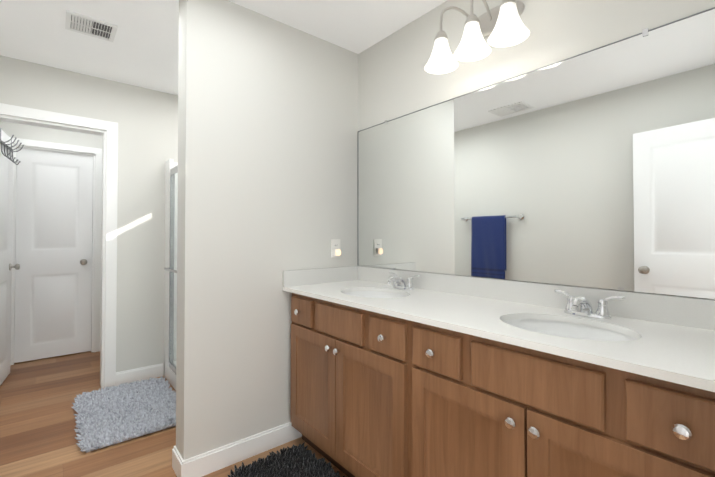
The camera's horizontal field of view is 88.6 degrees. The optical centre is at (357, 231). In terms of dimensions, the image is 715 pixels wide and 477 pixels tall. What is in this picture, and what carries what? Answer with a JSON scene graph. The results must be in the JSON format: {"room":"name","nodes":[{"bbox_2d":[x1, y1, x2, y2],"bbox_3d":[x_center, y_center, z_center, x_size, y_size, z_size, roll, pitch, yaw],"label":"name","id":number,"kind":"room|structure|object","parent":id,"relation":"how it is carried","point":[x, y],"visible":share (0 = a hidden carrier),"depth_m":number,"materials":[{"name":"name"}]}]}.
{"room":"bathroom","nodes":[
{"label":"bathroom","id":0,"kind":"room"},
{"bbox_2d":[0,121,101,148],"bbox_3d":[-2.543,0.024,4.034,2.210,2.440,0.120,1,-1,-40],"label":"wall","id":1,"kind":"structure","parent":0,"point":[21,131],"depth_m":3.59,"materials":[{"name":"white paint"}]},
{"bbox_2d":[14,147,92,362],"bbox_3d":[-2.989,0.217,3.631,0.582,2.020,0.165,1,-1,-40],"label":"closet door","id":2,"kind":"structure","parent":1,"relation":"in","point":[53,258],"depth_m":3.61,"materials":[{"name":"white wood"}]},
{"bbox_2d":[10,137,101,365],"bbox_3d":[-2.998,0.183,3.643,0.746,2.112,0.141,1,-1,-40],"label":"trim","id":3,"kind":"structure","parent":1,"relation":"attached to","point":[96,153],"depth_m":3.79,"materials":[{"name":"white wood"}]},
{"bbox_2d":[0,55,177,371],"bbox_3d":[-1.844,0.011,3.094,2.090,2.440,0.120,1,-1,-40],"label":"wall","id":4,"kind":"structure","parent":0,"point":[146,119],"depth_m":3.01,"materials":[{"name":"white paint"}]},
{"bbox_2d":[0,128,23,384],"bbox_3d":[-2.808,0.206,2.871,0.181,2.020,0.761,1,-1,-34],"label":"hall door","id":5,"kind":"structure","parent":4,"relation":"in","point":[6,170],"depth_m":3.02,"materials":[{"name":"white wood"}]},
{"bbox_2d":[0,103,117,387],"bbox_3d":[-2.296,0.173,2.705,0.862,2.105,0.141,1,-1,-40],"label":"door frame","id":6,"kind":"structure","parent":4,"relation":"attached to","point":[107,131],"depth_m":2.89,"materials":[{"name":"white wood"}]},
{"bbox_2d":[116,363,163,385],"bbox_3d":[-1.795,1.178,3.031,0.343,0.105,0.014,1,-1,-40],"label":"baseboard","id":7,"kind":"structure","parent":4,"relation":"attached to","point":[154,371],"depth_m":3.03,"materials":[{"name":"white wood"}]},
{"bbox_2d":[0,351,347,476],"bbox_3d":[-0.875,1.239,1.815,2.500,0.050,5.900,1,-1,-40],"label":"floor","id":8,"kind":"structure","parent":0,"point":[38,433],"depth_m":2.17,"materials":[{"name":"brown wood"}]},
{"bbox_2d":[72,376,175,452],"bbox_3d":[-1.564,1.196,2.520,0.623,0.052,0.941,1,-1,-40],"label":"rug","id":9,"kind":"object","parent":8,"relation":"on","point":[109,416],"visible":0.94,"depth_m":2.40,"materials":[{"name":"grey carpet"}]},
{"bbox_2d":[164,159,177,389],"bbox_3d":[-0.895,0.241,2.870,0.900,1.973,1.425,1,-1,-40],"label":"shower","id":10,"kind":"object","parent":8,"relation":"on","point":[170,268],"visible":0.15,"depth_m":3.05,"materials":[{"name":"white plastic"}]},
{"bbox_2d":[228,442,344,476],"bbox_3d":[-0.241,1.183,1.641,0.473,0.054,0.803,1,-1,-41],"label":"rug","id":11,"kind":"object","parent":8,"relation":"on","point":[300,460],"visible":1,"depth_m":1.83,"materials":[{"name":"black carpet"}]},
{"bbox_2d":[283,266,714,476],"bbox_3d":[0.416,0.714,1.526,0.579,0.992,1.994,1,-1,-40],"label":"bathroom vanity","id":12,"kind":"object","parent":8,"relation":"on","point":[399,373],"visible":1,"depth_m":1.25,"materials":[{"name":"brown wood"}]},
{"bbox_2d":[0,0,446,94],"bbox_3d":[-0.875,-1.251,1.849,2.500,0.050,5.900,1,-1,-40],"label":"ceiling","id":13,"kind":"structure","parent":0,"point":[142,50],"depth_m":2.20,"materials":[{"name":"white paint"}]},
{"bbox_2d":[65,10,117,41],"bbox_3d":[-1.583,-1.217,2.181,0.240,0.008,0.225,1,-1,-40],"label":"ceiling vent","id":14,"kind":"object","parent":13,"relation":"in","point":[88,26],"visible":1,"depth_m":2.17,"materials":[{"name":"white metal"}]},
{"bbox_2d":[176,0,357,459],"bbox_3d":[-0.467,-0.001,2.201,1.100,2.440,0.150,1,-1,-40],"label":"wall","id":15,"kind":"structure","parent":0,"point":[267,151],"depth_m":2.00,"materials":[{"name":"white paint"}]},
{"bbox_2d":[177,422,301,476],"bbox_3d":[-0.588,1.164,1.992,0.694,0.105,0.034,1,-1,-40],"label":"baseboard","id":16,"kind":"structure","parent":15,"relation":"attached to","point":[208,462],"depth_m":1.93,"materials":[{"name":"white wood"}]},
{"bbox_2d":[331,239,340,257],"bbox_3d":[-0.129,0.106,2.353,0.072,0.116,0.042,1,-1,-40],"label":"outlet","id":17,"kind":"object","parent":15,"relation":"attached to","point":[335,248],"visible":1,"depth_m":2.35,"materials":[{"name":"white plastic"}]},
{"bbox_2d":[358,0,714,299],"bbox_3d":[0.143,0.002,2.413,0.131,2.440,3.700,1,-1,-40],"label":"wall","id":18,"kind":"structure","parent":0,"point":[594,168],"depth_m":1.52,"materials":[{"name":"white paint"}]},
{"bbox_2d":[424,0,529,73],"bbox_3d":[0.543,-0.939,1.654,0.254,0.298,0.496,1,-1,-40],"label":"sconce","id":19,"kind":"object","parent":18,"relation":"attached to","point":[501,25],"visible":1,"depth_m":1.63,"materials":[{"name":"white glass"}]}
]}

